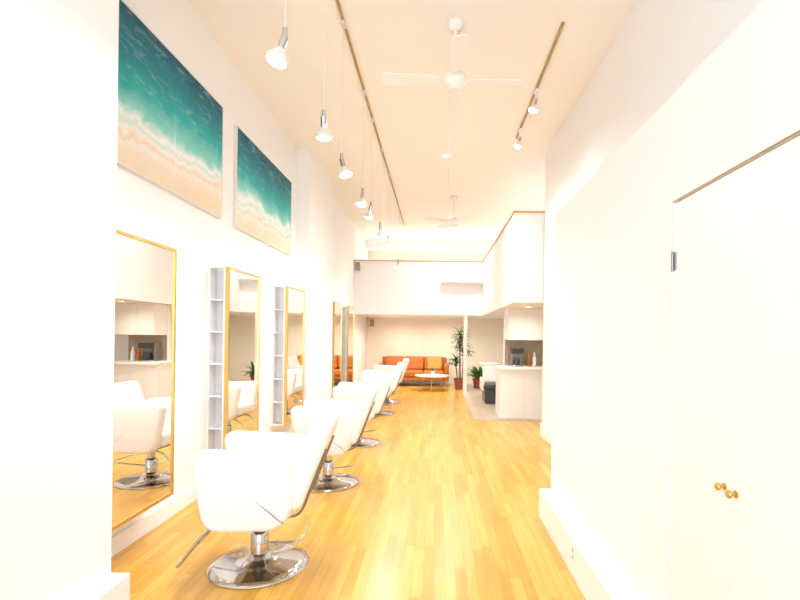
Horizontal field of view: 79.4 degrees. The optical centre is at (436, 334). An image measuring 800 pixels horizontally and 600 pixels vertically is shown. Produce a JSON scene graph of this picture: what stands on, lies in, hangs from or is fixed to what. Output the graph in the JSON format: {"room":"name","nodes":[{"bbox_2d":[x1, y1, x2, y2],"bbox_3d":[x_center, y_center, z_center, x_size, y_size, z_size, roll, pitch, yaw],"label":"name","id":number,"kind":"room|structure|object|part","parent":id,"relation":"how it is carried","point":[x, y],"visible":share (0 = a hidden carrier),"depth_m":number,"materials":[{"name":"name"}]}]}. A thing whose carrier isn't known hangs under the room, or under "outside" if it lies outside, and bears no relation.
{"room":"salon","nodes":[
{"label":"salon","id":0,"kind":"room"},
{"bbox_2d":[0,0,118,599],"bbox_3d":[-1.861,-0.646,-0.065,0.420,4.140,5.070,1,0,0],"label":"wall","id":1,"kind":"structure","parent":0,"point":[59,58],"depth_m":2.09,"materials":[{"name":"paint"}]},
{"bbox_2d":[74,573,129,599],"bbox_3d":[-1.629,1.325,-0.065,0.100,0.205,5.070,1,0,0],"label":"baseboard","id":2,"kind":"structure","parent":1,"relation":"attached to","point":[115,586],"depth_m":2.36,"materials":[{"name":"paint"}]},
{"bbox_2d":[112,0,367,535],"bbox_3d":[-2.146,-0.650,5.850,0.150,4.140,17.200,1,0,0],"label":"wall","id":3,"kind":"structure","parent":0,"point":[202,240],"depth_m":4.30,"materials":[{"name":"paint"}]},
{"bbox_2d":[112,229,176,530],"bbox_3d":[-1.916,0.266,3.140,0.036,1.775,0.680,1,0,0],"label":"wall mirror","id":4,"kind":"object","parent":3,"relation":"attached to","point":[145,270],"depth_m":3.11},
{"bbox_2d":[117,0,223,218],"bbox_3d":[-2.039,-1.624,3.725,0.036,1.050,1.610,1,0,0],"label":"painting","id":5,"kind":"object","parent":3,"relation":"attached to","point":[170,126],"visible":0.71,"depth_m":3.58},
{"bbox_2d":[111,425,292,556],"bbox_3d":[-2.089,1.361,4.725,0.020,0.120,4.510,1,0,0],"label":"baseboard","id":6,"kind":"structure","parent":3,"relation":"attached to","point":[130,534],"depth_m":3.51,"materials":[{"name":"paint"}]},
{"bbox_2d":[223,267,260,449],"bbox_3d":[-1.916,0.266,4.750,0.036,1.775,0.780,1,0,0],"label":"wall mirror","id":7,"kind":"object","parent":3,"relation":"attached to","point":[242,289],"depth_m":4.68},
{"bbox_2d":[233,125,291,255],"bbox_3d":[-2.040,-1.609,5.755,0.036,1.020,1.810,1,0,0],"label":"painting","id":8,"kind":"object","parent":3,"relation":"attached to","point":[262,194],"visible":1,"depth_m":5.49},
{"bbox_2d":[283,286,304,425],"bbox_3d":[-1.916,0.266,6.470,0.036,1.775,0.780,1,0,0],"label":"wall mirror","id":9,"kind":"object","parent":3,"relation":"attached to","point":[294,298],"depth_m":6.38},
{"bbox_2d":[332,301,341,396],"bbox_3d":[-1.916,0.266,9.210,0.036,1.775,0.700,1,0,0],"label":"wall mirror","id":10,"kind":"object","parent":3,"relation":"attached to","point":[337,307],"depth_m":9.14,"materials":[{"name":"clear mirror"}]},
{"bbox_2d":[346,306,353,382],"bbox_3d":[-1.916,0.266,10.600,0.036,1.775,0.700,1,0,0],"label":"wall mirror","id":11,"kind":"object","parent":3,"relation":"attached to","point":[350,310],"depth_m":10.52,"materials":[{"name":"clear mirror"}]},
{"bbox_2d":[206,266,284,449],"bbox_3d":[-2.009,0.265,5.610,0.150,1.775,2.500,1,0,0],"label":"shelves","id":12,"kind":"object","parent":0,"point":[216,300],"depth_m":4.50,"materials":[{"name":"white wood"}]},
{"bbox_2d":[295,148,333,400],"bbox_3d":[-1.974,-0.648,7.800,0.195,4.140,1.640,1,0,0],"label":"pier","id":13,"kind":"object","parent":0,"point":[314,226],"depth_m":7.39,"materials":[{"name":"white paint"}]},
{"bbox_2d":[331,301,346,396],"bbox_3d":[-2.009,0.265,9.905,0.150,1.775,2.090,1,0,0],"label":"shelves","id":14,"kind":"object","parent":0,"point":[344,308],"depth_m":10.39,"materials":[{"name":"white wood"}]},
{"bbox_2d":[111,383,585,599],"bbox_3d":[0.239,1.504,5.850,4.980,0.100,17.200,1,0,0],"label":"floor","id":15,"kind":"structure","parent":0,"point":[445,506],"depth_m":3.53,"materials":[{"name":"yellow wood"}]},
{"bbox_2d":[176,408,339,589],"bbox_3d":[-1.093,0.967,3.001,0.901,0.935,0.650,1,0,-6],"label":"salon chair","id":16,"kind":"object","parent":15,"relation":"on","point":[254,485],"visible":1,"depth_m":2.73,"materials":[{"name":"white leather"}]},
{"bbox_3d":[-1.096,0.882,2.732,0.556,0.455,0.115,1,0,-6],"label":"arm","id":17,"kind":"part","parent":16,"relation":"part of","materials":[{"name":"white leather"}]},
{"bbox_3d":[-1.149,0.881,3.264,0.556,0.455,0.115,1,0,-6],"label":"arm","id":18,"kind":"part","parent":16,"relation":"part of","materials":[{"name":"white leather"}]},
{"bbox_3d":[-0.947,1.264,2.998,0.268,0.078,0.278,1,0,-6],"label":"pump lever","id":19,"kind":"part","parent":16,"relation":"part of","materials":[{"name":"silver metal"}]},
{"bbox_3d":[-0.785,0.754,3.032,0.286,0.500,0.600,1,0,-6],"label":"backrest","id":20,"kind":"part","parent":16,"relation":"part of","materials":[{"name":"white leather"}]},
{"bbox_2d":[291,384,378,491],"bbox_3d":[-1.043,0.968,4.671,0.901,0.935,0.650,1,0,-3],"label":"salon chair","id":21,"kind":"object","parent":15,"relation":"on","point":[354,417],"visible":0.66,"depth_m":4.39,"materials":[{"name":"white leather"}]},
{"bbox_3d":[-1.057,0.883,4.402,0.556,0.455,0.115,1,0,-3],"label":"arm","id":22,"kind":"part","parent":21,"relation":"part of","materials":[{"name":"white leather"}]},
{"bbox_3d":[-1.089,0.882,4.936,0.556,0.455,0.115,1,0,-3],"label":"arm","id":23,"kind":"part","parent":21,"relation":"part of","materials":[{"name":"white leather"}]},
{"bbox_3d":[-0.897,1.265,4.661,0.268,0.078,0.278,1,0,-3],"label":"pump lever","id":24,"kind":"part","parent":21,"relation":"part of","materials":[{"name":"silver metal"}]},
{"bbox_3d":[-0.734,0.755,4.689,0.286,0.500,0.600,1,0,-3],"label":"backrest","id":25,"kind":"part","parent":21,"relation":"part of","materials":[{"name":"white leather"}]},
{"bbox_2d":[332,371,392,447],"bbox_3d":[-1.043,0.968,6.381,0.901,0.935,0.650,1,0,-5],"label":"salon chair","id":26,"kind":"object","parent":15,"relation":"on","point":[349,391],"visible":0.51,"depth_m":6.11,"materials":[{"name":"white leather"}]},
{"bbox_3d":[-1.051,0.883,6.112,0.556,0.455,0.115,1,0,-5],"label":"arm","id":27,"kind":"part","parent":26,"relation":"part of","materials":[{"name":"white leather"}]},
{"bbox_3d":[-1.094,0.882,6.645,0.556,0.455,0.115,1,0,-5],"label":"arm","id":28,"kind":"part","parent":26,"relation":"part of","materials":[{"name":"white leather"}]},
{"bbox_3d":[-0.734,0.755,6.405,0.286,0.500,0.600,1,0,-5],"label":"backrest","id":29,"kind":"part","parent":26,"relation":"part of","materials":[{"name":"white leather"}]},
{"bbox_2d":[361,362,404,415],"bbox_3d":[-1.053,0.968,8.751,0.901,0.935,0.650,1,0,-3],"label":"salon chair","id":30,"kind":"object","parent":15,"relation":"on","point":[368,376],"visible":0.45,"depth_m":8.46,"materials":[{"name":"white leather"}]},
{"bbox_3d":[-1.069,0.882,8.482,0.556,0.455,0.115,1,0,-3],"label":"arm","id":31,"kind":"part","parent":30,"relation":"part of","materials":[{"name":"white leather"}]},
{"bbox_3d":[-1.096,0.882,9.016,0.556,0.455,0.115,1,0,-3],"label":"arm","id":32,"kind":"part","parent":30,"relation":"part of","materials":[{"name":"white leather"}]},
{"bbox_3d":[-0.744,0.755,8.766,0.286,0.500,0.600,1,0,-3],"label":"backrest","id":33,"kind":"part","parent":30,"relation":"part of","materials":[{"name":"white leather"}]},
{"bbox_2d":[373,358,408,403],"bbox_3d":[-1.053,0.968,10.300,0.901,0.935,0.650,1,0,-3],"label":"salon chair","id":34,"kind":"object","parent":15,"relation":"on","point":[405,361],"visible":0.44,"depth_m":10.03,"materials":[{"name":"white leather"}]},
{"bbox_3d":[-1.069,0.882,10.032,0.556,0.455,0.115,1,0,-3],"label":"arm","id":35,"kind":"part","parent":34,"relation":"part of","materials":[{"name":"white leather"}]},
{"bbox_3d":[-1.096,0.882,10.566,0.556,0.455,0.115,1,0,-3],"label":"arm","id":36,"kind":"part","parent":34,"relation":"part of","materials":[{"name":"white leather"}]},
{"bbox_3d":[-0.744,0.755,10.316,0.286,0.500,0.600,1,0,-3],"label":"backrest","id":37,"kind":"part","parent":34,"relation":"part of","materials":[{"name":"white leather"}]},
{"bbox_2d":[378,356,448,386],"bbox_3d":[-0.664,1.031,13.790,2.000,0.827,0.820,1,0,0],"label":"leather sofa","id":38,"kind":"object","parent":15,"relation":"on","point":[417,364],"visible":0.56,"depth_m":13.84,"materials":[{"name":"orange leather"}]},
{"bbox_2d":[385,356,404,365],"bbox_3d":[-1.228,0.808,14.010,0.559,0.390,0.180,1,-7,0],"label":"cushion","id":39,"kind":"object","parent":38,"relation":"on","point":[389,360],"depth_m":13.93,"materials":[{"name":"fabric"}]},
{"bbox_2d":[404,369,423,376],"bbox_3d":[-0.665,1.086,13.690,0.559,0.170,0.620,1,0,0],"label":"seat cushion","id":40,"kind":"object","parent":38,"relation":"on","point":[409,372],"depth_m":13.39,"materials":[{"name":"leather"}]},
{"bbox_3d":[-0.663,0.916,14.150,1.900,0.550,0.100,1,0,0],"label":"frame","id":41,"kind":"part","parent":38,"relation":"part of","materials":[{"name":"leather"}]},
{"bbox_2d":[405,356,423,369],"bbox_3d":[-0.661,0.816,14.010,0.559,0.390,0.180,1,-7,0],"label":"cushion","id":42,"kind":"object","parent":38,"relation":"on","point":[415,362],"depth_m":13.93,"materials":[{"name":"leather"}]},
{"bbox_3d":[-0.667,1.221,13.800,2.000,0.100,0.760,1,0,0],"label":"frame","id":43,"kind":"part","parent":38,"relation":"part of","materials":[{"name":"leather"}]},
{"bbox_2d":[423,370,442,373],"bbox_3d":[-0.099,1.094,13.690,0.559,0.170,0.620,1,0,0],"label":"seat cushion","id":44,"kind":"object","parent":38,"relation":"on","point":[424,371],"depth_m":13.40,"materials":[{"name":"leather"}]},
{"bbox_2d":[424,356,442,369],"bbox_3d":[-0.095,0.824,14.010,0.559,0.390,0.180,1,-7,0],"label":"cushion","id":45,"kind":"object","parent":38,"relation":"on","point":[426,357],"depth_m":13.94,"materials":[{"name":"leather"}]},
{"bbox_2d":[427,358,441,369],"bbox_3d":[-0.072,0.829,13.840,0.420,0.360,0.120,1,-17,-6],"label":"throw pillow","id":46,"kind":"object","parent":38,"relation":"on","point":[436,362],"depth_m":13.79,"materials":[{"name":"yellow leather"}]},
{"bbox_3d":[0.266,1.044,13.780,0.140,0.420,0.760,1,0,0],"label":"arm","id":47,"kind":"part","parent":38,"relation":"part of","materials":[{"name":"leather"}]},
{"bbox_2d":[415,374,448,391],"bbox_3d":[-0.138,1.252,12.620,0.880,0.398,0.880,1,0,0],"label":"coffee table","id":48,"kind":"object","parent":15,"relation":"on","point":[439,376],"visible":0.97,"depth_m":12.46,"materials":[{"name":"white wood"}]},
{"bbox_2d":[444,327,474,389],"bbox_3d":[0.606,0.609,12.860,0.912,1.699,0.758,1,0,0],"label":"dracaena plant","id":49,"kind":"object","parent":15,"relation":"on","point":[458,382],"visible":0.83,"depth_m":12.80,"materials":[{"name":"green plant"}]},
{"bbox_3d":[0.602,1.308,12.860,0.324,0.300,0.324,1,0,0],"label":"pot","id":50,"kind":"part","parent":49,"relation":"part of","materials":[{"name":"ceramic"}]},
{"bbox_2d":[186,0,638,241],"bbox_3d":[0.298,-2.736,5.850,4.980,0.100,17.200,1,0,0],"label":"ceiling","id":51,"kind":"structure","parent":0,"point":[491,179],"depth_m":5.27,"materials":[{"name":"paint"}]},
{"bbox_2d":[335,0,404,224],"bbox_3d":[-0.802,-2.691,6.850,0.022,0.022,9.700,1,0,0],"label":"track rail","id":52,"kind":"object","parent":51,"relation":"attached to","point":[337,1],"visible":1,"depth_m":5.10,"materials":[{"name":"gold metal"}]},
{"bbox_2d":[266,0,288,68],"bbox_3d":[-0.848,-2.060,2.567,0.112,1.239,0.113,1,0,0],"label":"pendant spotlight","id":53,"kind":"object","parent":52,"relation":"hanging from","point":[276,56],"visible":1,"depth_m":2.56,"materials":[{"name":"silver metal"}]},
{"bbox_3d":[-0.848,-1.500,2.570,0.113,0.077,0.113,19,-6,-18],"label":"bulb","id":54,"kind":"part","parent":53,"relation":"part of","materials":[{"name":"white glass"}]},
{"bbox_2d":[277,34,288,50],"bbox_3d":[-0.828,-1.566,2.577,0.041,0.070,0.041,19,-6,-18],"label":"socket","id":55,"kind":"object","parent":53,"relation":"attached to","point":[283,41],"depth_m":2.56,"materials":[{"name":"silver metal"}]},
{"bbox_3d":[-0.810,-2.135,2.580,0.005,1.030,0.005,1,0,-23],"label":"cord","id":56,"kind":"part","parent":53,"relation":"part of","materials":[{"name":"white plastic"}]},
{"bbox_2d":[316,0,331,140],"bbox_3d":[-0.813,-2.044,3.478,0.113,1.270,0.116,1,0,0],"label":"pendant spotlight","id":57,"kind":"object","parent":52,"relation":"hanging from","point":[323,134],"visible":1,"depth_m":3.45,"materials":[{"name":"silver metal"}]},
{"bbox_2d":[321,116,326,126],"bbox_3d":[-0.819,-1.535,3.465,0.041,0.070,0.041,1,9,-3],"label":"socket","id":58,"kind":"object","parent":57,"relation":"attached to","point":[323,118],"depth_m":3.45,"materials":[{"name":"silver metal"}]},
{"bbox_3d":[-0.821,-1.466,3.476,0.113,0.077,0.113,1,9,-3],"label":"bulb","id":59,"kind":"part","parent":57,"relation":"part of","materials":[{"name":"white glass"}]},
{"bbox_3d":[-0.810,-2.119,3.460,0.005,1.060,0.005,1,0,23],"label":"cord","id":60,"kind":"part","parent":57,"relation":"part of","materials":[{"name":"white plastic"}]},
{"bbox_2d":[339,20,351,177],"bbox_3d":[-0.775,-2.014,4.112,0.114,1.329,0.114,1,0,0],"label":"pendant spotlight","id":61,"kind":"object","parent":52,"relation":"hanging from","point":[345,172],"visible":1,"depth_m":4.10,"materials":[{"name":"silver metal"}]},
{"bbox_2d":[339,158,345,166],"bbox_3d":[-0.809,-1.476,4.118,0.041,0.070,0.041,-17,-4,12],"label":"socket","id":62,"kind":"object","parent":61,"relation":"attached to","point":[342,162],"depth_m":4.10,"materials":[{"name":"silver metal"}]},
{"bbox_3d":[-0.811,-2.090,4.120,0.005,1.120,0.005,1,0,23],"label":"cord","id":63,"kind":"part","parent":61,"relation":"part of","materials":[{"name":"white plastic"}]},
{"bbox_3d":[-0.790,-1.409,4.114,0.113,0.077,0.113,-17,-4,12],"label":"bulb","id":64,"kind":"part","parent":61,"relation":"part of","materials":[{"name":"white glass"}]},
{"bbox_2d":[356,90,366,206],"bbox_3d":[-0.821,-2.045,5.263,0.114,1.270,0.114,1,0,0],"label":"pendant spotlight","id":65,"kind":"object","parent":52,"relation":"hanging from","point":[361,202],"visible":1,"depth_m":5.26,"materials":[{"name":"silver metal"}]},
{"bbox_3d":[-0.827,-1.466,5.266,0.113,0.077,0.113,1,-9,28],"label":"bulb","id":66,"kind":"part","parent":65,"relation":"part of","materials":[{"name":"white glass"}]},
{"bbox_3d":[-0.810,-2.119,5.280,0.005,1.060,0.005,1,0,23],"label":"cord","id":67,"kind":"part","parent":65,"relation":"part of","materials":[{"name":"white plastic"}]},
{"bbox_2d":[364,117,373,218],"bbox_3d":[-0.840,-2.060,5.972,0.113,1.239,0.123,1,0,0],"label":"pendant spotlight","id":68,"kind":"object","parent":52,"relation":"hanging from","point":[368,215],"visible":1,"depth_m":5.94,"materials":[{"name":"silver metal"}]},
{"bbox_3d":[-0.842,-1.500,5.971,0.113,0.077,0.113,24,16,41],"label":"bulb","id":69,"kind":"part","parent":68,"relation":"part of","materials":[{"name":"white glass"}]},
{"bbox_3d":[-0.810,-2.135,5.950,0.005,1.030,0.005,1,0,-23],"label":"cord","id":70,"kind":"part","parent":68,"relation":"part of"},
{"bbox_2d":[377,148,384,236],"bbox_3d":[-0.795,-2.044,6.910,0.114,1.270,0.113,1,0,0],"label":"pendant spotlight","id":71,"kind":"object","parent":52,"relation":"hanging from","point":[381,233],"visible":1,"depth_m":6.89,"materials":[{"name":"silver metal"}]},
{"bbox_3d":[-0.810,-2.119,6.900,0.005,1.060,0.005,1,0,-23],"label":"cord","id":72,"kind":"part","parent":71,"relation":"part of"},
{"bbox_3d":[-0.806,-1.466,6.908,0.113,0.077,0.113,-9,5,-31],"label":"bulb","id":73,"kind":"part","parent":71,"relation":"part of","materials":[{"name":"white glass"}]},
{"bbox_2d":[385,173,391,247],"bbox_3d":[-0.801,-2.060,7.973,0.114,1.239,0.134,1,0,0],"label":"pendant spotlight","id":74,"kind":"object","parent":52,"relation":"hanging from","point":[387,245],"visible":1,"depth_m":7.97,"materials":[{"name":"silver metal"}]},
{"bbox_2d":[395,208,399,268],"bbox_3d":[-0.831,-2.045,10.200,0.114,1.270,0.113,1,0,0],"label":"pendant spotlight","id":75,"kind":"object","parent":52,"relation":"hanging from","point":[397,266],"visible":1,"depth_m":10.18,"materials":[{"name":"silver metal"}]},
{"bbox_2d":[365,240,493,252],"bbox_3d":[0.296,-2.576,14.000,4.680,0.220,0.600,1,0,0],"label":"ceiling beam","id":76,"kind":"structure","parent":51,"relation":"attached to","point":[370,245],"depth_m":13.70,"materials":[{"name":"paint"}]},
{"bbox_2d":[425,195,479,228],"bbox_3d":[0.333,-2.391,9.300,1.139,0.590,1.139,1,0,0],"label":"ceiling fan","id":77,"kind":"object","parent":51,"relation":"hanging from","point":[453,221],"depth_m":9.23,"materials":[{"name":"white metal"}]},
{"bbox_2d":[381,18,527,199],"bbox_3d":[0.147,-1.923,4.130,1.252,1.530,1.252,1,0,0],"label":"ceiling fan","id":78,"kind":"object","parent":51,"relation":"hanging from","point":[454,79],"depth_m":4.09,"materials":[{"name":"white plastic"}]},
{"bbox_2d":[516,22,563,138],"bbox_3d":[1.077,-2.664,5.300,0.022,0.022,2.400,1,0,0],"label":"track rail","id":79,"kind":"object","parent":51,"relation":"attached to","point":[562,23],"visible":0.79,"depth_m":4.80,"materials":[{"name":"gold metal"}]},
{"bbox_2d":[514,128,521,148],"bbox_3d":[1.042,-2.532,6.195,0.103,0.244,0.109,1,0,0],"label":"track spotlight","id":80,"kind":"object","parent":79,"relation":"attached to","point":[517,145],"visible":1,"depth_m":6.17,"materials":[{"name":"white metal"}]},
{"bbox_2d":[528,88,538,112],"bbox_3d":[1.042,-2.532,5.195,0.103,0.244,0.109,1,0,0],"label":"track spotlight","id":81,"kind":"object","parent":79,"relation":"attached to","point":[533,108],"visible":1,"depth_m":5.17,"materials":[{"name":"white metal"}]},
{"bbox_3d":[1.047,-2.463,5.194,0.102,0.070,0.102,18,-4,-13],"label":"bulb","id":82,"kind":"part","parent":81,"relation":"part of","materials":[{"name":"white glass"}]},
{"bbox_2d":[354,261,482,315],"bbox_3d":[-0.461,-1.172,12.060,3.205,1.330,0.120,1,0,0],"label":"wall","id":83,"kind":"structure","parent":0,"point":[416,288],"depth_m":12.00,"materials":[{"name":"paint"}]},
{"bbox_2d":[355,261,361,271],"bbox_3d":[-1.956,-1.698,11.927,0.160,0.240,0.147,1,0,0],"label":"wall speaker","id":84,"kind":"object","parent":83,"relation":"attached to","point":[358,265],"visible":1,"depth_m":11.85,"materials":[{"name":"white plastic"}]},
{"bbox_2d":[355,262,359,270],"bbox_3d":[-1.956,-1.698,11.857,0.130,0.210,0.009,1,0,0],"label":"grille","id":85,"kind":"object","parent":84,"relation":"attached to","point":[357,264],"depth_m":11.85,"materials":[{"name":"grey metal"}]},
{"bbox_2d":[442,273,482,285],"bbox_3d":[0.619,-1.372,11.898,1.000,0.278,0.204,1,0,0],"label":"air conditioner","id":86,"kind":"object","parent":83,"relation":"attached to","point":[447,278],"visible":1,"depth_m":11.81,"materials":[{"name":"white plastic"}]},
{"bbox_2d":[367,251,503,383],"bbox_3d":[0.269,-0.616,14.375,4.680,4.140,0.150,1,0,0],"label":"wall","id":87,"kind":"structure","parent":0,"point":[404,337],"depth_m":14.30,"materials":[{"name":"paint"}]},
{"bbox_2d":[369,319,374,326],"bbox_3d":[-1.925,-0.357,14.226,0.160,0.240,0.147,1,0,0],"label":"wall speaker","id":88,"kind":"object","parent":87,"relation":"attached to","point":[371,321],"visible":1,"depth_m":14.15,"materials":[{"name":"white plastic"}]},
{"bbox_2d":[402,380,454,383],"bbox_3d":[-0.719,1.380,14.290,2.760,0.120,0.020,1,0,0],"label":"baseboard","id":89,"kind":"structure","parent":87,"relation":"attached to","point":[403,381],"depth_m":14.28,"materials":[{"name":"paint"}]},
{"bbox_2d":[357,303,543,318],"bbox_3d":[0.269,-0.606,10.770,4.680,0.220,7.060,1,0,0],"label":"ceiling","id":90,"kind":"structure","parent":0,"point":[365,315],"depth_m":12.49,"materials":[{"name":"paint"}]},
{"bbox_2d":[461,384,541,420],"bbox_3d":[1.610,1.469,11.275,1.940,0.008,6.050,1,0,0],"label":"floor tile","id":91,"kind":"structure","parent":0,"point":[480,410],"depth_m":9.62,"materials":[{"name":"beige tile"}]},
{"bbox_2d":[463,315,467,392],"bbox_3d":[0.708,0.485,12.065,0.090,1.950,0.090,1,0,0],"label":"column","id":92,"kind":"structure","parent":91,"relation":"on","point":[465,316],"depth_m":12.02,"materials":[{"name":"white paint"}]},
{"bbox_2d":[467,366,482,387],"bbox_3d":[1.093,1.118,13.231,0.762,0.679,0.738,1,0,0],"label":"potted houseplant","id":93,"kind":"object","parent":91,"relation":"on","point":[476,374],"visible":0.69,"depth_m":13.09,"materials":[{"name":"plant"}]},
{"bbox_3d":[1.132,1.328,13.200,0.324,0.260,0.324,1,0,0],"label":"pot","id":94,"kind":"part","parent":93,"relation":"part of","materials":[{"name":"ceramic"}]},
{"bbox_2d":[479,362,499,403],"bbox_3d":[1.175,1.046,10.580,0.480,0.825,1.060,1,0,0],"label":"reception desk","id":95,"kind":"object","parent":91,"relation":"on","point":[488,381],"visible":0.8,"depth_m":10.48,"materials":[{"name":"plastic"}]},
{"bbox_3d":[0.971,1.046,10.330,0.070,0.260,0.480,1,0,0],"label":"arm","id":96,"kind":"part","parent":95,"relation":"part of","materials":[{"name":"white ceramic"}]},
{"bbox_2d":[479,362,499,368],"bbox_3d":[1.180,0.716,10.870,0.480,0.165,0.480,1,0,0],"label":"basin","id":97,"kind":"object","parent":95,"relation":"in","point":[483,364],"depth_m":10.71,"materials":[{"name":"white ceramic"}]},
{"bbox_3d":[1.175,1.099,10.310,0.400,0.120,0.520,1,0,0],"label":"seat","id":98,"kind":"part","parent":95,"relation":"part of","materials":[{"name":"black plastic"}]},
{"bbox_2d":[494,365,542,418],"bbox_3d":[1.531,1.018,8.713,0.910,0.890,0.665,1,0,0],"label":"counter","id":99,"kind":"object","parent":91,"relation":"on","point":[518,389],"depth_m":8.42,"materials":[{"name":"white paint"}]},
{"bbox_2d":[509,347,523,366],"bbox_3d":[1.444,0.402,8.775,0.220,0.340,0.350,1,0,0],"label":"coffee machine","id":100,"kind":"object","parent":99,"relation":"on","point":[515,354],"visible":1,"depth_m":8.65,"materials":[{"name":"metal"}]},
{"bbox_2d":[494,365,542,369],"bbox_3d":[1.537,0.594,8.713,0.910,0.040,0.665,1,0,0],"label":"countertop","id":101,"kind":"structure","parent":99,"relation":"on","point":[501,367],"depth_m":8.40,"materials":[{"name":"paint"}]},
{"bbox_2d":[527,352,530,365],"bbox_3d":[1.694,0.446,8.850,0.074,0.260,0.074,1,0,0],"label":"bottle","id":102,"kind":"object","parent":99,"relation":"on","point":[528,357],"visible":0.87,"depth_m":8.83,"materials":[{"name":"glass"}]},
{"bbox_2d":[532,352,535,365],"bbox_3d":[1.794,0.447,8.850,0.074,0.260,0.074,1,0,0],"label":"bottle","id":103,"kind":"object","parent":99,"relation":"on","point":[534,356],"visible":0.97,"depth_m":8.82,"materials":[{"name":"white ceramic"}]},
{"bbox_2d":[482,213,522,315],"bbox_3d":[1.201,-1.148,9.620,0.120,1.330,5.000,1,0,0],"label":"wall","id":104,"kind":"structure","parent":0,"point":[502,267],"depth_m":8.07,"materials":[{"name":"white paint"}]},
{"bbox_2d":[355,211,544,261],"bbox_3d":[-0.229,-1.846,9.620,3.650,0.025,5.040,1,0,0],"label":"cap","id":105,"kind":"object","parent":104,"relation":"on","point":[513,212],"visible":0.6,"depth_m":10.89,"materials":[{"name":"brown wood"}]},
{"bbox_2d":[504,340,542,365],"bbox_3d":[1.635,0.338,9.043,0.720,0.470,0.015,1,0,0],"label":"backsplash","id":106,"kind":"structure","parent":104,"relation":"attached to","point":[529,346],"depth_m":9.04,"materials":[{"name":"tile"}]},
{"bbox_2d":[503,309,542,365],"bbox_3d":[1.928,0.498,9.100,1.330,1.942,0.100,1,0,0],"label":"kitchenette","id":107,"kind":"object","parent":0,"point":[505,309],"depth_m":9.05,"materials":[{"name":"white wood"}]},
{"bbox_2d":[505,308,543,339],"bbox_3d":[1.643,-0.191,8.831,0.720,0.568,0.428,1,0,0],"label":"upper cabinet","id":108,"kind":"object","parent":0,"point":[520,323],"depth_m":8.62,"materials":[{"name":"white wood"}]},
{"bbox_2d":[521,213,544,302],"bbox_3d":[1.939,-1.138,7.180,1.355,1.330,0.120,1,0,0],"label":"wall","id":109,"kind":"structure","parent":0,"point":[533,225],"depth_m":7.12,"materials":[{"name":"white paint"}]},
{"bbox_2d":[551,93,675,599],"bbox_3d":[1.249,0.253,2.890,0.635,2.430,1.960,1,0,0],"label":"wall","id":110,"kind":"structure","parent":0,"point":[613,302],"depth_m":2.43,"materials":[{"name":"paint"}]},
{"bbox_2d":[539,489,632,599],"bbox_3d":[0.869,1.350,2.900,0.095,0.225,1.940,1,0,0],"label":"baseboard","id":111,"kind":"structure","parent":110,"relation":"attached to","point":[592,575],"depth_m":2.83,"materials":[{"name":"paint"}]},
{"bbox_2d":[571,542,575,564],"bbox_3d":[0.817,1.312,2.880,0.009,0.110,0.070,1,0,0],"label":"wall outlet","id":112,"kind":"object","parent":111,"relation":"attached to","point":[573,548],"visible":1,"depth_m":2.87,"materials":[{"name":"white plastic"}]},
{"bbox_2d":[667,203,673,599],"bbox_3d":[0.929,0.353,1.911,0.002,1.760,0.003,1,0,0],"label":"door frame","id":113,"kind":"structure","parent":110,"relation":"attached to","point":[673,203],"depth_m":1.91,"materials":[{"name":"white wood"}]},
{"bbox_2d":[671,251,673,271],"bbox_3d":[0.934,-0.292,1.906,0.009,0.080,0.009,1,0,0],"label":"hinge","id":114,"kind":"object","parent":113,"relation":"attached to","point":[672,252],"depth_m":1.90,"materials":[{"name":"silver metal"}]},
{"bbox_2d":[670,172,737,599],"bbox_3d":[0.938,0.465,1.694,0.071,1.973,0.423,1,0,0],"label":"leaf","id":115,"kind":"object","parent":110,"relation":"attached to","point":[704,220],"depth_m":1.69,"materials":[{"name":"paint"}]},
{"bbox_3d":[0.942,-0.292,1.894,0.006,0.070,0.020,1,0,0],"label":"hinge","id":116,"kind":"part","parent":115,"relation":"part of","materials":[{"name":"silver metal"}]},
{"bbox_3d":[0.917,0.491,1.556,0.030,0.026,0.026,1,0,0],"label":"knob","id":117,"kind":"part","parent":115,"relation":"part of","materials":[{"name":"gold metal"}]},
{"bbox_3d":[0.917,0.497,1.496,0.030,0.026,0.026,1,0,0],"label":"knob","id":118,"kind":"part","parent":115,"relation":"part of","materials":[{"name":"gold metal"}]},
{"bbox_2d":[673,130,799,202],"bbox_3d":[0.941,-0.529,1.532,0.003,0.005,0.764,1,0,0],"label":"casing edge","id":119,"kind":"object","parent":110,"relation":"attached to","point":[798,131],"visible":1,"depth_m":1.48,"materials":[{"name":"gold wood"}]},
{"bbox_2d":[728,135,799,599],"bbox_3d":[0.953,0.465,1.342,0.041,1.973,0.374,1,0,0],"label":"leaf","id":120,"kind":"object","parent":110,"relation":"attached to","point":[764,522],"visible":1,"depth_m":1.37,"materials":[{"name":"paint"}]},
{"bbox_2d":[542,0,764,430],"bbox_3d":[2.168,-0.590,2.250,1.180,4.140,9.700,1,0,0],"label":"wall","id":121,"kind":"structure","parent":0,"point":[661,44],"depth_m":4.05,"materials":[{"name":"paint"}]},
{"bbox_2d":[540,423,551,444],"bbox_3d":[1.536,1.387,5.485,0.030,0.170,3.230,1,0,0],"label":"baseboard","id":122,"kind":"structure","parent":121,"relation":"attached to","point":[545,432],"depth_m":6.72,"materials":[{"name":"paint"}]},
{"bbox_2d":[674,0,799,202],"bbox_3d":[1.263,-0.742,1.530,0.635,0.440,0.760,1,0,0],"label":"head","id":123,"kind":"object","parent":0,"point":[744,99],"depth_m":1.49}
]}

